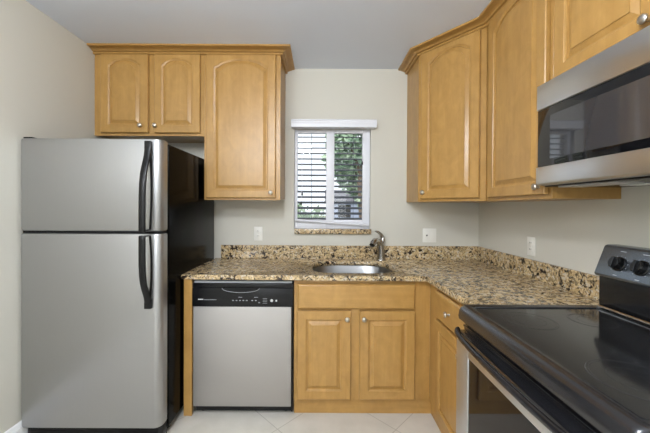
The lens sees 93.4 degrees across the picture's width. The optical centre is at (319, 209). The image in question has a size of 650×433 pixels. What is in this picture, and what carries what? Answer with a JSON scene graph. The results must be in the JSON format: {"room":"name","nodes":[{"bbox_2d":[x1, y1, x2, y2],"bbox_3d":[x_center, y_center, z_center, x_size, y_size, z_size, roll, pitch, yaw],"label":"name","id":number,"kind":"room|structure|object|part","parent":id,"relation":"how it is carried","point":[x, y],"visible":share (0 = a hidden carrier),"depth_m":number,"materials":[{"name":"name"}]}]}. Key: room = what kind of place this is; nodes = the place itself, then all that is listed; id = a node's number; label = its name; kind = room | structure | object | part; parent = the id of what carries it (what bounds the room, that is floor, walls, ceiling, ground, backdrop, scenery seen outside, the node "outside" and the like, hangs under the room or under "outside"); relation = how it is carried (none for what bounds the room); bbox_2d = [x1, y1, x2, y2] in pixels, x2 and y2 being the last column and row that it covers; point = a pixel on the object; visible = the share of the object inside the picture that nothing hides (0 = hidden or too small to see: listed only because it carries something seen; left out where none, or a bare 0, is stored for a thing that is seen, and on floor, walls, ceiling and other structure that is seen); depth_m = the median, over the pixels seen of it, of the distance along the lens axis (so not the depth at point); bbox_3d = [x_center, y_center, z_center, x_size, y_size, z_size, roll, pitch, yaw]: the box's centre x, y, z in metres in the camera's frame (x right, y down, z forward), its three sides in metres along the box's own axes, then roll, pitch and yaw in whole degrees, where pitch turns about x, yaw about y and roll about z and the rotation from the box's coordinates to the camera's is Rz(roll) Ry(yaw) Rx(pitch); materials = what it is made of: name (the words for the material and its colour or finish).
{"room":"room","nodes":[
{"label":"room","id":0,"kind":"room"},
{"bbox_2d":[0,0,108,432],"bbox_3d":[-1.736,0.087,-0.774,0.160,2.478,6.970,0,0,0],"label":"wall","id":1,"kind":"structure","parent":0,"point":[47,72],"depth_m":1.69,"materials":[{"name":"grey paint"}]},
{"bbox_2d":[4,420,27,432],"bbox_3d":[-1.655,1.262,-1.181,0.014,0.135,5.820,0,0,0],"label":"baseboard","id":2,"kind":"structure","parent":1,"relation":"attached to","point":[17,428],"depth_m":1.67,"materials":[{"name":"white paint"}]},
{"bbox_2d":[26,0,490,68],"bbox_3d":[-0.159,-1.203,-0.783,3.300,0.120,6.970,0,0,0],"label":"ceiling","id":3,"kind":"structure","parent":0,"point":[320,34],"depth_m":1.91,"materials":[{"name":"white paint"}]},
{"bbox_2d":[167,375,440,432],"bbox_3d":[-0.172,1.395,-0.765,3.300,0.120,6.970,0,0,0],"label":"floor","id":4,"kind":"structure","parent":0,"point":[206,421],"depth_m":1.89,"materials":[{"name":"tile"}]},
{"bbox_2d":[21,137,213,432],"bbox_3d":[-1.260,0.454,2.062,0.776,1.708,0.923,0,0,0],"label":"refrigerator","id":5,"kind":"object","parent":4,"relation":"on","point":[112,228],"visible":0.99,"depth_m":1.68,"materials":[{"name":"silver metal"}]},
{"bbox_3d":[-1.261,0.671,1.714,0.776,1.074,0.069,0,0,0],"label":"fresh food door","id":6,"kind":"part","parent":5,"relation":"part of","materials":[{"name":"metal"}]},
{"bbox_3d":[-1.257,-0.133,1.709,0.776,0.507,0.069,0,0,0],"label":"freezer door","id":7,"kind":"part","parent":5,"relation":"part of","materials":[{"name":"metal"}]},
{"bbox_3d":[-0.936,0.326,1.639,0.038,0.375,0.078,0,0,0],"label":"handle","id":8,"kind":"part","parent":5,"relation":"part of","materials":[{"name":"black plastic"}]},
{"bbox_3d":[-0.933,-0.106,1.636,0.038,0.453,0.078,0,0,0],"label":"handle","id":9,"kind":"part","parent":5,"relation":"part of","materials":[{"name":"black plastic"}]},
{"bbox_2d":[184,279,194,415],"bbox_3d":[-0.837,0.876,2.244,0.052,0.868,0.615,0,0,0],"label":"end panel","id":10,"kind":"object","parent":4,"relation":"on","point":[188,283],"visible":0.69,"depth_m":1.94,"materials":[{"name":"brown wood"}]},
{"bbox_2d":[192,280,293,411],"bbox_3d":[-0.489,0.881,2.217,0.637,0.862,0.578,0,0,0],"label":"dishwasher","id":11,"kind":"object","parent":4,"relation":"on","point":[243,330],"visible":0.98,"depth_m":1.94,"materials":[{"name":"silver metal"}]},
{"bbox_3d":[-0.487,0.462,1.948,0.617,0.012,0.018,0,0,0],"label":"gap trim","id":12,"kind":"part","parent":11,"relation":"part of","materials":[{"name":"grey metal"}]},
{"bbox_3d":[-0.487,0.542,1.944,0.637,0.148,0.030,0,0,0],"label":"control panel","id":13,"kind":"part","parent":11,"relation":"part of","materials":[{"name":"black plastic"}]},
{"bbox_3d":[-0.485,1.155,1.963,0.624,0.282,0.041,0,0,0],"label":"toe panel","id":14,"kind":"part","parent":11,"relation":"part of","materials":[{"name":"silver metal"}]},
{"bbox_2d":[294,280,430,413],"bbox_3d":[0.302,0.882,2.229,0.937,0.868,0.650,0,0,0],"label":"base cabinet","id":15,"kind":"object","parent":4,"relation":"on","point":[360,346],"visible":1,"depth_m":1.94,"materials":[{"name":"brown wood"}]},
{"bbox_3d":[0.025,0.926,1.944,0.338,0.562,0.020,0,0,0],"label":"door","id":16,"kind":"part","parent":15,"relation":"part of","materials":[{"name":"brown wood"}]},
{"bbox_3d":[0.231,0.555,1.941,0.745,0.158,0.020,0,0,0],"label":"false drawer","id":17,"kind":"part","parent":15,"relation":"part of","materials":[{"name":"brown wood"}]},
{"bbox_3d":[0.426,0.928,1.944,0.351,0.562,0.020,0,0,0],"label":"door","id":18,"kind":"part","parent":15,"relation":"part of","materials":[{"name":"brown wood"}]},
{"bbox_2d":[181,245,598,304],"bbox_3d":[0.226,0.378,1.950,2.192,0.141,1.204,0,0,0],"label":"countertop","id":19,"kind":"structure","parent":15,"relation":"on","point":[467,274],"depth_m":2.01,"materials":[{"name":"stone"}]},
{"bbox_2d":[313,265,390,272],"bbox_3d":[0.227,0.537,2.210,0.602,0.180,0.478,0,0,0],"label":"sink","id":20,"kind":"object","parent":19,"relation":"in","point":[328,268],"visible":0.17,"depth_m":2.42,"materials":[{"name":"metal"}]},
{"bbox_2d":[369,231,385,260],"bbox_3d":[0.451,0.294,2.429,0.076,0.242,0.217,1,1,39],"label":"faucet","id":21,"kind":"object","parent":19,"relation":"on","point":[380,242],"visible":1,"depth_m":2.46,"materials":[{"name":"silver metal"}]},
{"bbox_3d":[0.448,0.271,2.412,0.048,0.090,0.180,1,1,37],"label":"spout","id":22,"kind":"part","parent":21,"relation":"part of","materials":[{"name":"silver metal"}]},
{"bbox_3d":[0.483,0.232,2.477,0.088,0.118,0.045,0,0,-31],"label":"lever","id":23,"kind":"part","parent":21,"relation":"part of","materials":[{"name":"silver metal"}]},
{"bbox_2d":[430,284,464,432],"bbox_3d":[0.984,0.889,1.662,0.668,0.868,0.616,0,0,0],"label":"base cabinet","id":24,"kind":"object","parent":4,"relation":"on","point":[444,309],"visible":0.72,"depth_m":1.68,"materials":[{"name":"brown wood"}]},
{"bbox_3d":[0.689,0.931,1.621,0.020,0.562,0.390,0,0,0],"label":"door","id":25,"kind":"part","parent":24,"relation":"part of","materials":[{"name":"brown wood"}]},
{"bbox_3d":[0.691,0.559,1.619,0.020,0.158,0.390,0,0,0],"label":"drawer","id":26,"kind":"part","parent":24,"relation":"part of","materials":[{"name":"brown wood"}]},
{"bbox_2d":[454,244,649,432],"bbox_3d":[0.936,0.741,0.966,0.748,1.174,0.761,0,0,0],"label":"electric range","id":27,"kind":"object","parent":4,"relation":"on","point":[520,368],"visible":1,"depth_m":1.01,"materials":[{"name":"black ceramic"}]},
{"bbox_3d":[0.618,0.836,0.966,0.046,0.571,0.749,0,0,0],"label":"oven door","id":28,"kind":"part","parent":27,"relation":"part of","materials":[{"name":"metal"}]},
{"bbox_3d":[0.585,0.533,0.964,0.045,0.040,0.754,0,0,0],"label":"handle","id":29,"kind":"part","parent":27,"relation":"part of","materials":[{"name":"metal"}]},
{"bbox_3d":[0.621,0.539,0.964,0.042,0.022,0.749,0,0,0],"label":"door trim","id":30,"kind":"part","parent":27,"relation":"part of","materials":[{"name":"metal"}]},
{"bbox_3d":[0.636,0.504,0.964,0.020,0.046,0.745,0,0,0],"label":"vent trim","id":31,"kind":"part","parent":27,"relation":"part of","materials":[{"name":"black metal"}]},
{"bbox_2d":[458,304,649,432],"bbox_3d":[0.949,0.451,0.964,0.693,0.062,0.761,0,0,0],"label":"cooktop","id":32,"kind":"object","parent":27,"relation":"in","point":[595,359],"depth_m":0.92,"materials":[{"name":"black glass"}]},
{"bbox_3d":[1.208,0.224,1.248,0.042,0.057,0.060,0,0,0],"label":"knob","id":33,"kind":"part","parent":27,"relation":"part of","materials":[{"name":"black plastic"}]},
{"bbox_3d":[1.205,0.421,0.959,0.013,0.014,0.729,0,0,0],"label":"trim rod","id":34,"kind":"part","parent":27,"relation":"part of","materials":[{"name":"silver metal"}]},
{"bbox_3d":[1.208,0.224,1.159,0.042,0.057,0.060,0,0,0],"label":"knob","id":35,"kind":"part","parent":27,"relation":"part of","materials":[{"name":"black plastic"}]},
{"bbox_2d":[168,69,478,258],"bbox_3d":[-0.165,0.072,2.631,2.980,2.478,0.160,0,0,0],"label":"wall","id":36,"kind":"structure","parent":0,"point":[379,94],"depth_m":2.55,"materials":[{"name":"grey paint"}]},
{"bbox_2d":[95,54,204,142],"bbox_3d":[-1.248,-0.841,2.365,0.803,0.608,0.356,0,0,0],"label":"upper cabinet","id":37,"kind":"object","parent":36,"relation":"attached to","point":[138,96],"visible":1,"depth_m":2.22,"materials":[{"name":"brown wood"}]},
{"bbox_3d":[-1.420,-0.840,2.226,0.344,0.568,0.020,0,0,0],"label":"door","id":38,"kind":"part","parent":37,"relation":"part of","materials":[{"name":"brown wood"}]},
{"bbox_3d":[-1.037,-0.838,2.226,0.332,0.568,0.020,0,0,0],"label":"door","id":39,"kind":"part","parent":37,"relation":"part of","materials":[{"name":"brown wood"}]},
{"bbox_2d":[87,43,294,73],"bbox_3d":[-0.929,-1.147,2.351,1.438,0.044,0.381,0,0,0],"label":"crown molding","id":40,"kind":"structure","parent":37,"relation":"attached to","point":[283,50],"depth_m":2.20,"materials":[{"name":"brown wood"}]},
{"bbox_2d":[204,54,284,199],"bbox_3d":[-0.568,-0.605,2.367,0.557,1.074,0.356,0,0,0],"label":"upper cabinet","id":41,"kind":"object","parent":36,"relation":"attached to","point":[244,95],"visible":0.98,"depth_m":2.22,"materials":[{"name":"brown wood"}]},
{"bbox_2d":[254,227,262,240],"bbox_3d":[-0.514,0.204,2.547,0.070,0.116,0.009,0,0,0],"label":"wall outlet","id":42,"kind":"object","parent":36,"relation":"attached to","point":[258,231],"visible":1,"depth_m":2.54,"materials":[{"name":"white plastic"}]},
{"bbox_2d":[294,129,370,233],"bbox_3d":[0.105,-0.233,2.608,0.641,0.879,0.175,0,0,0],"label":"window","id":43,"kind":"structure","parent":36,"relation":"in","point":[301,227],"depth_m":2.59,"materials":[{"name":"white plastic"}]},
{"bbox_3d":[0.105,0.186,2.558,0.635,0.042,0.069,0,0,0],"label":"sill","id":44,"kind":"part","parent":43,"relation":"part of","materials":[{"name":"stone"}]},
{"bbox_2d":[291,119,376,225],"bbox_3d":[0.112,-0.294,2.581,0.696,0.870,0.205,0,0,0],"label":"window blind","id":45,"kind":"object","parent":43,"relation":"attached to","point":[295,123],"visible":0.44,"depth_m":2.63,"materials":[{"name":"white plastic"}]},
{"bbox_3d":[-0.156,-0.365,2.570,0.002,0.602,0.002,0,0,0],"label":"pull cord","id":46,"kind":"part","parent":45,"relation":"part of","materials":[{"name":"white fabric"}]},
{"bbox_3d":[-0.148,-0.405,2.569,0.002,0.522,0.002,0,0,0],"label":"pull cord","id":47,"kind":"part","parent":45,"relation":"part of","materials":[{"name":"white fabric"}]},
{"bbox_3d":[-0.073,-0.281,2.632,0.004,0.765,0.003,0,0,0],"label":"ladder cord","id":48,"kind":"part","parent":45,"relation":"part of","materials":[{"name":"white fabric"}]},
{"bbox_3d":[0.101,0.113,2.573,0.621,0.056,0.032,0,0,0],"label":"rail","id":49,"kind":"part","parent":45,"relation":"part of","materials":[{"name":"white plastic"}]},
{"bbox_3d":[0.286,-0.279,2.632,0.004,0.765,0.003,0,0,0],"label":"ladder cord","id":50,"kind":"part","parent":45,"relation":"part of","materials":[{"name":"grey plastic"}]},
{"bbox_2d":[221,245,476,259],"bbox_3d":[0.240,0.358,2.542,2.120,0.110,0.020,0,0,0],"label":"backsplash","id":51,"kind":"structure","parent":36,"relation":"attached to","point":[227,251],"depth_m":2.53,"materials":[{"name":"stone"}]},
{"bbox_2d":[423,228,435,241],"bbox_3d":[0.912,0.219,2.547,0.112,0.116,0.009,0,0,0],"label":"switch plate","id":52,"kind":"object","parent":36,"relation":"attached to","point":[429,234],"visible":1,"depth_m":2.54,"materials":[{"name":"white plastic"}]},
{"bbox_2d":[479,186,649,275],"bbox_3d":[1.405,0.104,-0.774,0.160,2.478,6.970,0,0,0],"label":"wall","id":53,"kind":"structure","parent":0,"point":[571,234],"depth_m":1.62,"materials":[{"name":"grey paint"}]},
{"bbox_2d":[406,27,525,202],"bbox_3d":[1.019,-0.592,2.209,0.616,1.080,0.672,0,0,0],"label":"upper cabinet","id":54,"kind":"object","parent":53,"relation":"attached to","point":[447,84],"visible":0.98,"depth_m":2.03,"materials":[{"name":"brown wood"}]},
{"bbox_3d":[0.858,-0.590,2.046,0.020,1.037,0.405,0,1,-39],"label":"door","id":55,"kind":"part","parent":54,"relation":"part of","materials":[{"name":"brown wood"}]},
{"bbox_3d":[0.871,-0.592,2.057,0.006,1.080,0.472,0,1,-39],"label":"frame","id":56,"kind":"part","parent":54,"relation":"part of","materials":[{"name":"brown wood"}]},
{"bbox_2d":[398,0,509,73],"bbox_3d":[0.927,-1.131,1.502,0.314,0.044,2.142,0,0,-10],"label":"crown molding","id":57,"kind":"structure","parent":54,"relation":"attached to","point":[493,8],"depth_m":1.98,"materials":[{"name":"brown wood"}]},
{"bbox_2d":[527,237,535,255],"bbox_3d":[1.319,0.233,1.914,0.009,0.116,0.070,0,0,0],"label":"wall outlet","id":58,"kind":"object","parent":53,"relation":"attached to","point":[530,240],"visible":1,"depth_m":1.91,"materials":[{"name":"white plastic"}]},
{"bbox_2d":[477,246,598,299],"bbox_3d":[1.312,0.368,1.950,0.021,0.110,1.204,0,0,0],"label":"backsplash","id":59,"kind":"structure","parent":53,"relation":"attached to","point":[586,284],"depth_m":1.76,"materials":[{"name":"stone"}]},
{"bbox_2d":[487,0,620,200],"bbox_3d":[1.149,-0.587,1.606,0.356,1.080,0.528,0,0,0],"label":"upper cabinet","id":60,"kind":"object","parent":53,"relation":"attached to","point":[521,35],"visible":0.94,"depth_m":1.54,"materials":[{"name":"brown wood"}]},
{"bbox_3d":[1.010,-0.587,1.592,0.020,1.039,0.464,0,0,0],"label":"door","id":61,"kind":"part","parent":60,"relation":"part of","materials":[{"name":"brown wood"}]},
{"bbox_3d":[1.033,-0.588,1.606,0.020,1.080,0.528,0,0,0],"label":"frame","id":62,"kind":"part","parent":60,"relation":"part of","materials":[{"name":"brown wood"}]},
{"bbox_3d":[0.983,-0.102,1.395,0.030,0.031,0.031,0,0,0],"label":"knob","id":63,"kind":"part","parent":60,"relation":"part of","materials":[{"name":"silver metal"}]},
{"bbox_2d":[554,0,649,77],"bbox_3d":[1.150,-0.827,0.882,0.356,0.590,0.895,0,0,0],"label":"upper cabinet","id":64,"kind":"object","parent":53,"relation":"attached to","point":[583,29],"visible":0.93,"depth_m":1.13,"materials":[{"name":"brown wood"}]},
{"bbox_2d":[536,25,649,187],"bbox_3d":[1.136,-0.309,0.960,0.378,0.442,0.760,0,0,0],"label":"microwave","id":65,"kind":"object","parent":64,"relation":"attached to","point":[594,116],"visible":1,"depth_m":1.04,"materials":[{"name":"silver metal"}]},
{"bbox_3d":[0.966,-0.139,0.961,0.040,0.078,0.760,0,0,0],"label":"panel","id":66,"kind":"part","parent":65,"relation":"part of","materials":[{"name":"metal"}]},
{"bbox_3d":[0.967,-0.477,0.959,0.040,0.108,0.760,0,0,0],"label":"panel","id":67,"kind":"part","parent":65,"relation":"part of","materials":[{"name":"metal"}]},
{"bbox_3d":[0.968,-0.301,1.038,0.036,0.244,0.596,0,0,0],"label":"door","id":68,"kind":"part","parent":65,"relation":"part of","materials":[{"name":"black glass"}]},
{"bbox_3d":[0.986,-0.576,0.928,0.030,0.031,0.031,0,0,0],"label":"knob","id":69,"kind":"part","parent":64,"relation":"part of","materials":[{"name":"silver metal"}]},
{"label":"outside","id":70,"kind":"structure","parent":0,"visible":0},
{"bbox_3d":[-0.008,1.510,31.461,60.000,0.100,57.100,0,0,0],"label":"ground","id":71,"kind":"structure","parent":70,"visible":0},
{"bbox_2d":[298,204,311,217],"bbox_3d":[-0.425,0.743,6.505,0.786,1.784,0.779,0,0,0],"label":"shrub","id":72,"kind":"object","parent":71,"relation":"on","point":[299,205],"visible":0.04,"depth_m":6.39,"materials":[{"name":"green plant"}]},
{"bbox_2d":[311,204,325,217],"bbox_3d":[-0.004,0.728,9.511,1.027,1.780,1.063,1,1,40],"label":"shrub","id":73,"kind":"object","parent":71,"relation":"on","point":[314,210],"visible":0.1,"depth_m":9.44,"materials":[{"name":"green plant"}]},
{"bbox_2d":[320,134,361,217],"bbox_3d":[1.156,-0.802,8.483,2.268,4.869,2.304,0,0,25],"label":"tree","id":74,"kind":"object","parent":71,"relation":"on","point":[338,145],"visible":0.27,"depth_m":8.36,"materials":[{"name":"green plant"}]},
{"bbox_2d":[325,190,358,217],"bbox_3d":[3.800,0.004,24.500,6.800,3.050,5.600,0,0,0],"label":"neighbor house","id":75,"kind":"structure","parent":71,"relation":"on","point":[335,194],"depth_m":22.00,"materials":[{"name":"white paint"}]}
]}

